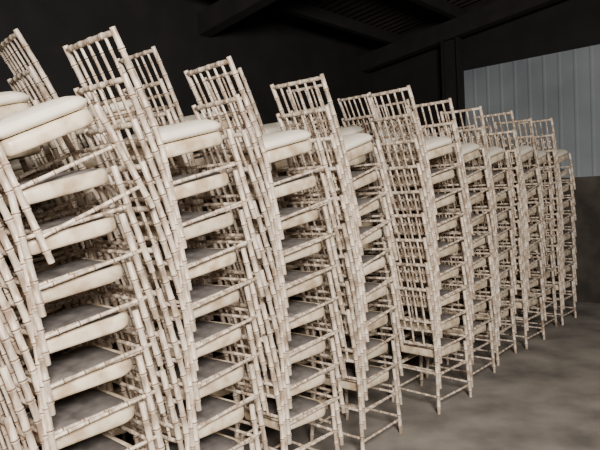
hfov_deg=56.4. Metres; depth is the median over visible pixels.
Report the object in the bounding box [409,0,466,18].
purlin
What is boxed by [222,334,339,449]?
chair
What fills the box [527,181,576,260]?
chair
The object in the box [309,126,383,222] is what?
chair
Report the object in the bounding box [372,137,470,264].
chair
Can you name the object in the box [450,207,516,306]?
chair
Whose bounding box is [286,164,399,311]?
chair
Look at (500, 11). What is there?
rafter
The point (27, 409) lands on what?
chair
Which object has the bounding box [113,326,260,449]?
chair
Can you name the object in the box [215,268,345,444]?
chair
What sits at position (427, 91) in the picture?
side boarding
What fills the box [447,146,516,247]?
chair
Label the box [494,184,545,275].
chair
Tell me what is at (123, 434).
chair
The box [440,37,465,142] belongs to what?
stanchion
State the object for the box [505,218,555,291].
chair
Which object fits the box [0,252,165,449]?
chair
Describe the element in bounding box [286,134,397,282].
chair
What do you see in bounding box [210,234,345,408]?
chair
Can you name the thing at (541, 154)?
chair
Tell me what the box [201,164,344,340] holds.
chair
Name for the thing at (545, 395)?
floor
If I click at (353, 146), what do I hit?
chair
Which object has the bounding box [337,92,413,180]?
chair
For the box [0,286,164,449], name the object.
chair
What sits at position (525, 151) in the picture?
chair
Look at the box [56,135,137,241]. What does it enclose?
chair
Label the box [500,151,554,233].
chair
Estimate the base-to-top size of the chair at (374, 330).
0.949 m
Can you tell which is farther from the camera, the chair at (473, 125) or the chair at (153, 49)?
the chair at (473, 125)
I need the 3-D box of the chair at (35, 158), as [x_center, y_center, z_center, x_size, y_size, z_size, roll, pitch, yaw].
[-1.114,-0.004,3.207,0.698,0.927,0.472,-6,4,-43]
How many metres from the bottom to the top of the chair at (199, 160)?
0.920 m
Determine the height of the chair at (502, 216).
0.936 m
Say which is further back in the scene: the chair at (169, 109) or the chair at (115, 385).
the chair at (169, 109)
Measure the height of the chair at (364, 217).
0.940 m
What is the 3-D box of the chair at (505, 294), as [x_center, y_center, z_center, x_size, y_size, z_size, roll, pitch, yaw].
[1.753,0.629,5.401,0.473,0.963,0.592,-1,5,37]
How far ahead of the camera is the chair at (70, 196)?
3.02 m
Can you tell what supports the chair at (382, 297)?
on the chair at (373, 308)
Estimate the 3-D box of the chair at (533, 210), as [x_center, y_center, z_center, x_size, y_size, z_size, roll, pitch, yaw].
[2.192,-0.133,5.806,0.472,0.930,0.682,0,4,40]
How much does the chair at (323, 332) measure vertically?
0.943 m
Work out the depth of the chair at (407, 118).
5.51 m
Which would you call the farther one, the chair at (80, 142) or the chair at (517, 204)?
the chair at (517, 204)
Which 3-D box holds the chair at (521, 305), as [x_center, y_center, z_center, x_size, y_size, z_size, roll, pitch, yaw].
[2.218,0.757,5.852,0.472,0.949,0.540,0,4,42]
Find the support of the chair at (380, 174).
on the chair at (401, 237)
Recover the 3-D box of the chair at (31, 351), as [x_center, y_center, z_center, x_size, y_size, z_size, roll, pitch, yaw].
[-1.447,0.577,2.766,0.626,0.941,0.472,-6,4,-42]
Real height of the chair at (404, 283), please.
0.944 m
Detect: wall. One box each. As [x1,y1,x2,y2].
[0,0,376,355]
[403,176,599,302]
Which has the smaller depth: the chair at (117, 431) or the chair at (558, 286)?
the chair at (117, 431)
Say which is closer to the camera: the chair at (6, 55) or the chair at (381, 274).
the chair at (6, 55)
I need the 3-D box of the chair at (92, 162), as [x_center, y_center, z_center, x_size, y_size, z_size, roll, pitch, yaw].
[-1.165,-0.363,3.155,0.751,0.914,0.472,-6,4,-41]
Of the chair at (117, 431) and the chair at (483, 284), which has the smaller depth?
the chair at (117, 431)
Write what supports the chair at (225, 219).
on the chair at (192, 254)
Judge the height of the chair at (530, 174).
0.917 m
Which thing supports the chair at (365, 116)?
on the chair at (373, 136)
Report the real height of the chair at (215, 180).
0.921 m
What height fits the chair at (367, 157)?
0.927 m
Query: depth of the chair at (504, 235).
5.33 m
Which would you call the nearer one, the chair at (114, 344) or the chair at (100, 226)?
the chair at (100, 226)
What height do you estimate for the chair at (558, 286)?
0.949 m
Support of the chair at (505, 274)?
on the chair at (505, 294)
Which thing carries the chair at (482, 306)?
on the chair at (482, 328)
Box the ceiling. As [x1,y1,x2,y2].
[212,0,487,46]
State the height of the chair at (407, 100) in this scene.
0.902 m
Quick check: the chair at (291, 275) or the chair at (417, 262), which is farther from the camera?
the chair at (417, 262)
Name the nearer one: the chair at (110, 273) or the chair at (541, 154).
the chair at (110, 273)
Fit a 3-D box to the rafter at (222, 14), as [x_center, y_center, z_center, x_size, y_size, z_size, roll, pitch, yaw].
[2.604,-3.063,3.436,10.200,1.484,0.160,0,4,41]
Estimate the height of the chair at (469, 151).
0.916 m
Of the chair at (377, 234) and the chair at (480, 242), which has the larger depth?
the chair at (480, 242)
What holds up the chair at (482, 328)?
on the floor
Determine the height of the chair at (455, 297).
0.943 m
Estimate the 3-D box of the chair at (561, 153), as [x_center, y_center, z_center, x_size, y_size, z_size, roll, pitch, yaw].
[2.897,-0.762,6.614,0.472,0.918,0.726,0,4,41]
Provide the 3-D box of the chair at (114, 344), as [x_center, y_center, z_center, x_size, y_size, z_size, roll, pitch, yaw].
[-1.068,0.708,3.257,0.472,0.945,0.593,0,4,45]
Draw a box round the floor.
[115,299,599,449]
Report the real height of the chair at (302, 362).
0.949 m
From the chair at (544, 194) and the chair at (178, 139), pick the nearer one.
the chair at (178, 139)
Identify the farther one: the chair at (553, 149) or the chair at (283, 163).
the chair at (553, 149)
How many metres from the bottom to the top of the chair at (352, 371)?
0.949 m
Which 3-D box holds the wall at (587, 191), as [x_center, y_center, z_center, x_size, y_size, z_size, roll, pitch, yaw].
[5.261,0.163,6.430,10.200,1.750,0.200,0,4,41]
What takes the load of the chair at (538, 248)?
on the chair at (548, 292)
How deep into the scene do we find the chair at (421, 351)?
4.24 m
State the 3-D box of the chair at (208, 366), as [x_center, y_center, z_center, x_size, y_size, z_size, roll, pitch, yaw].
[-0.546,0.718,2.717,0.472,0.944,0.599,-1,4,38]
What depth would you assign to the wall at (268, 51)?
6.62 m
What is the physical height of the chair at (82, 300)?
0.930 m
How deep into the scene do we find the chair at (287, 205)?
4.24 m
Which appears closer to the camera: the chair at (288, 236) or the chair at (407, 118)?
the chair at (288, 236)
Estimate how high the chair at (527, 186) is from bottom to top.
0.938 m
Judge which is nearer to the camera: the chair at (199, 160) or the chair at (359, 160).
the chair at (199, 160)
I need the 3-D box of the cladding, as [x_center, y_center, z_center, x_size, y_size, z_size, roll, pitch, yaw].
[5.702,-1.502,5.730,8.600,1.700,0.006,0,4,41]
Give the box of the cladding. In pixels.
[464,44,599,177]
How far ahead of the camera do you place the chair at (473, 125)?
6.37 m
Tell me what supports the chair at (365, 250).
on the chair at (371, 302)
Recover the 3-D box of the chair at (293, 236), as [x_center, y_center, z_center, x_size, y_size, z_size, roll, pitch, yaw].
[-0.189,0.085,4.214,0.472,0.932,0.669,0,4,41]
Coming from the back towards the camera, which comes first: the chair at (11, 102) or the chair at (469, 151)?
the chair at (469, 151)
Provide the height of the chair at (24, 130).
0.857 m
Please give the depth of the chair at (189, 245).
3.52 m
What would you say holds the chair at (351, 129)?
on the chair at (359, 160)
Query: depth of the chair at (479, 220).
4.77 m
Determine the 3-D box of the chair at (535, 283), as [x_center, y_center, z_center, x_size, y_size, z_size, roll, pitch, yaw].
[2.223,0.573,5.849,0.472,0.946,0.572,0,4,43]
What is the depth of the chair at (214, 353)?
3.66 m
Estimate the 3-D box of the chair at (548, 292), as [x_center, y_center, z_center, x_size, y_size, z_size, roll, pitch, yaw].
[2.578,0.712,6.332,0.472,0.949,0.540,0,4,39]
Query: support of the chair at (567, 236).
on the chair at (568, 252)
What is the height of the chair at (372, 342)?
0.964 m
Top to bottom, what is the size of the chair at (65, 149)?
0.920 m
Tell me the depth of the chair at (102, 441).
2.01 m
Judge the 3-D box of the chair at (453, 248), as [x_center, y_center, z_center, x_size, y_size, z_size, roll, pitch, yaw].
[0.961,0.182,4.347,0.472,0.937,0.646,0,4,45]
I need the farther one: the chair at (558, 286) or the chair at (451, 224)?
the chair at (558, 286)
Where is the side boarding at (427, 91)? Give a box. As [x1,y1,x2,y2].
[372,78,442,154]
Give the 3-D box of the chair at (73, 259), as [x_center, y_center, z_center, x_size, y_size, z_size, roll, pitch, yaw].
[-1.077,0.524,3.252,0.623,0.941,0.472,-6,4,-44]
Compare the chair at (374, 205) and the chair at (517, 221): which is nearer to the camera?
the chair at (374, 205)
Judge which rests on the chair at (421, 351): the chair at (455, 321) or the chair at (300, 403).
the chair at (455, 321)
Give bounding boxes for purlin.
[266,0,403,43]
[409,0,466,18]
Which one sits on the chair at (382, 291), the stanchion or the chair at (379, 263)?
the chair at (379, 263)
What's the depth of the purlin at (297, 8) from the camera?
7.75 m
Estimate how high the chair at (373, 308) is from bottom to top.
0.946 m
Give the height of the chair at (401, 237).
0.937 m
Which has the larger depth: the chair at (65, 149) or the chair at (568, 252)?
the chair at (568, 252)
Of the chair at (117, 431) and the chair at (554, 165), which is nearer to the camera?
the chair at (117, 431)
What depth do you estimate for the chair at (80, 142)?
3.87 m
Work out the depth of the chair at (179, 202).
3.57 m
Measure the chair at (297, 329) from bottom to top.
0.946 m
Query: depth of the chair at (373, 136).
5.12 m
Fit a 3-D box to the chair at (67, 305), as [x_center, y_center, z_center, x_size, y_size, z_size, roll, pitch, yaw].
[-1.460,0.400,2.757,0.652,0.938,0.472,-6,4,-41]
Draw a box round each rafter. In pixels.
[197,0,276,37]
[360,0,561,72]
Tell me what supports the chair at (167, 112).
on the chair at (172, 161)
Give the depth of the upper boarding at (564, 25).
8.00 m
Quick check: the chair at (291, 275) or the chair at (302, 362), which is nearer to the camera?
the chair at (291, 275)
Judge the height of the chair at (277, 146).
0.916 m
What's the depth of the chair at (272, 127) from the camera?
3.87 m
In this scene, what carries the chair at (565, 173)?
on the chair at (553, 149)
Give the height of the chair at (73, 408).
0.942 m
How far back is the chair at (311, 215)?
3.02 m
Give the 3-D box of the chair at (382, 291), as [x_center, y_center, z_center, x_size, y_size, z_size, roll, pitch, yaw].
[0.320,0.438,3.735,0.472,0.939,0.630,-1,4,38]
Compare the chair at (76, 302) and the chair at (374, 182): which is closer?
the chair at (76, 302)
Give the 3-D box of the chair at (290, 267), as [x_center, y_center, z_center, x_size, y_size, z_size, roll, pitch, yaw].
[-0.173,0.264,4.226,0.472,0.937,0.649,0,4,42]
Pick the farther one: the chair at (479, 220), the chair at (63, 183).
the chair at (479, 220)
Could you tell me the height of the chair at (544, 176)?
0.920 m
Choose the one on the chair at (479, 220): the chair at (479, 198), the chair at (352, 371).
the chair at (479, 198)
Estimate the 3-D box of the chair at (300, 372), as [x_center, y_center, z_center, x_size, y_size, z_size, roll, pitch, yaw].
[-0.125,0.851,3.202,0.472,0.946,0.570,0,4,42]
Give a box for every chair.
[0,28,158,206]
[0,91,66,182]
[0,96,154,263]
[0,164,154,317]
[0,194,159,366]
[0,223,162,415]
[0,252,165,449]
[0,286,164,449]
[0,318,155,449]
[0,365,146,449]
[0,415,21,449]
[2,143,74,227]
[2,197,80,268]
[4,152,78,219]
[4,219,85,308]
[6,254,89,347]
[7,65,162,239]
[7,297,81,354]
[18,346,75,360]
[18,396,37,437]
[31,140,170,305]
[40,102,174,259]
[42,207,175,351]
[43,194,174,343]
[51,246,173,392]
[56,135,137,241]
[57,307,175,449]
[60,343,174,437]
[62,293,175,435]
[63,26,256,248]
[73,73,261,290]
[76,134,141,206]
[82,118,264,331]
[92,161,264,370]
[97,204,266,410]
[101,244,266,449]
[106,286,267,449]
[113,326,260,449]
[113,336,164,441]
[117,46,245,202]
[118,365,254,449]
[122,78,247,211]
[129,109,255,247]
[140,172,239,319]
[141,200,258,320]
[146,156,261,284]
[148,241,247,358]
[152,258,261,394]
[153,109,233,172]
[153,287,250,392]
[154,320,261,441]
[184,56,340,239]
[191,94,342,274]
[201,129,342,307]
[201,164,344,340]
[204,67,319,198]
[206,200,344,375]
[210,94,321,207]
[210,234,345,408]
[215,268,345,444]
[218,302,343,449]
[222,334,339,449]
[223,122,324,237]
[225,200,328,308]
[230,175,327,280]
[234,166,327,261]
[239,232,329,333]
[239,253,327,362]
[239,275,326,367]
[245,297,327,408]
[270,73,394,225]
[276,105,397,255]
[286,84,379,172]
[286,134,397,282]
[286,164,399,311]
[291,104,379,197]
[291,195,402,341]
[294,223,403,370]
[298,253,403,399]
[301,156,385,241]
[301,281,402,429]
[304,309,402,449]
[306,170,386,261]
[306,193,385,282]
[308,221,387,309]
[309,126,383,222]
[315,258,387,353]
[317,279,386,368]
[318,249,388,336]
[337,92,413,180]
[341,114,411,203]
[351,156,414,238]
[354,133,413,226]
[355,174,415,267]
[356,194,415,282]
[363,250,426,350]
[364,217,425,290]
[364,236,425,330]
[366,85,469,214]
[367,270,426,369]
[369,111,470,239]
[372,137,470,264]
[375,99,437,164]
[375,163,472,289]
[377,188,472,314]
[379,212,472,337]
[381,118,446,193]
[381,236,472,363]
[384,260,471,388]
[386,285,471,414]
[403,262,454,339]
[407,98,493,211]
[410,120,495,233]
[416,142,496,255]
[417,166,495,276]
[421,210,497,320]
[421,230,497,341]
[423,252,496,364]
[424,274,495,386]
[434,187,496,298]
[440,106,514,208]
[442,124,497,190]
[443,126,514,227]
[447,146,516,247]
[447,186,517,286]
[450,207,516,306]
[450,226,516,325]
[454,168,516,266]
[454,265,516,365]
[458,245,516,345]
[460,125,494,145]
[473,110,543,203]
[478,129,544,221]
[482,166,545,258]
[483,219,545,311]
[484,202,546,294]
[486,237,546,330]
[486,255,544,348]
[492,148,545,240]
[494,118,554,193]
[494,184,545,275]
[496,134,554,208]
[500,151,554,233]
[502,169,555,250]
[502,200,556,275]
[503,185,554,257]
[504,233,556,316]
[504,249,557,327]
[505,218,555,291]
[517,117,575,198]
[518,133,575,213]
[524,164,576,244]
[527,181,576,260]
[527,244,576,324]
[533,196,576,276]
[533,228,576,308]
[534,212,576,292]
[542,148,576,228]
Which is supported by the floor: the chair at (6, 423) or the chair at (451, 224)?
the chair at (6, 423)
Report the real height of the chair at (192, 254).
0.932 m
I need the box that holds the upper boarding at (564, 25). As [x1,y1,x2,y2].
[371,0,599,90]
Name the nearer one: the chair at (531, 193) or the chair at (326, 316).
the chair at (326, 316)
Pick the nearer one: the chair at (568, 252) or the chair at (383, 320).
the chair at (383, 320)
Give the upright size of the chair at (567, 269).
0.962 m
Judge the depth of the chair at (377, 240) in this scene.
4.94 m
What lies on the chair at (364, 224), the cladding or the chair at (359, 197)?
the chair at (359, 197)
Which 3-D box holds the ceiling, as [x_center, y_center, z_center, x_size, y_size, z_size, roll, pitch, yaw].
[1.078,-3.218,1.858,10.400,1.262,12.050,0,4,41]
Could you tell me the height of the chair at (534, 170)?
0.931 m
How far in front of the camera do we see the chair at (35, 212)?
2.74 m
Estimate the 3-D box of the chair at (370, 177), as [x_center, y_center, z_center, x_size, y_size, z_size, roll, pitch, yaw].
[0.244,-0.267,3.662,0.472,0.911,0.744,-1,4,37]
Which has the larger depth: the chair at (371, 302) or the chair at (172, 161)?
the chair at (371, 302)
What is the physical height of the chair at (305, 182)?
0.925 m
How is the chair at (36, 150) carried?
on the chair at (35, 212)
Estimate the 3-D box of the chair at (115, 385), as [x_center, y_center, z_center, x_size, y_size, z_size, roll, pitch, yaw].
[-1.066,0.891,3.260,0.472,0.947,0.569,0,4,44]
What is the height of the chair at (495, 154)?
0.920 m
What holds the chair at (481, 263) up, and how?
on the chair at (483, 284)
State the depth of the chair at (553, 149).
6.46 m
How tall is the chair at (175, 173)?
0.934 m
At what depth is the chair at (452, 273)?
4.21 m
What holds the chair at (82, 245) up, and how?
on the chair at (73, 259)
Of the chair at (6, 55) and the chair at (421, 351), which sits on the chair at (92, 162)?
the chair at (6, 55)
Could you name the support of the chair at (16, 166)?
on the chair
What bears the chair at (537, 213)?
on the chair at (537, 230)
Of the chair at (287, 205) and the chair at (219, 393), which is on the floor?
the chair at (219, 393)
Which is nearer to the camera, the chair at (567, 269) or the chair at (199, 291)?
the chair at (199, 291)
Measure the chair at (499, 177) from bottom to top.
0.923 m
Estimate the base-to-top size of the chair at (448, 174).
0.926 m
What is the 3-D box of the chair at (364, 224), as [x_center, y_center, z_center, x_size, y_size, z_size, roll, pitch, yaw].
[0.376,-0.003,4.911,0.472,0.932,0.671,0,4,40]
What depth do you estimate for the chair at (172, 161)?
3.47 m
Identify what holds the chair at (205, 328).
on the chair at (208, 366)
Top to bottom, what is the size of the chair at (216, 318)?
0.945 m
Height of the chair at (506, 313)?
0.949 m
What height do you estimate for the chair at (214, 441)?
0.949 m
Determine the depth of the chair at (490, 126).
6.81 m
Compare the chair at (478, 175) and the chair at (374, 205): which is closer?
the chair at (374, 205)
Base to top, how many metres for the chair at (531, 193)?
0.921 m
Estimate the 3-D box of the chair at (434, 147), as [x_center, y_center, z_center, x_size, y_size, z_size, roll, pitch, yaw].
[0.890,-0.540,4.269,0.722,0.921,0.472,-6,4,-43]

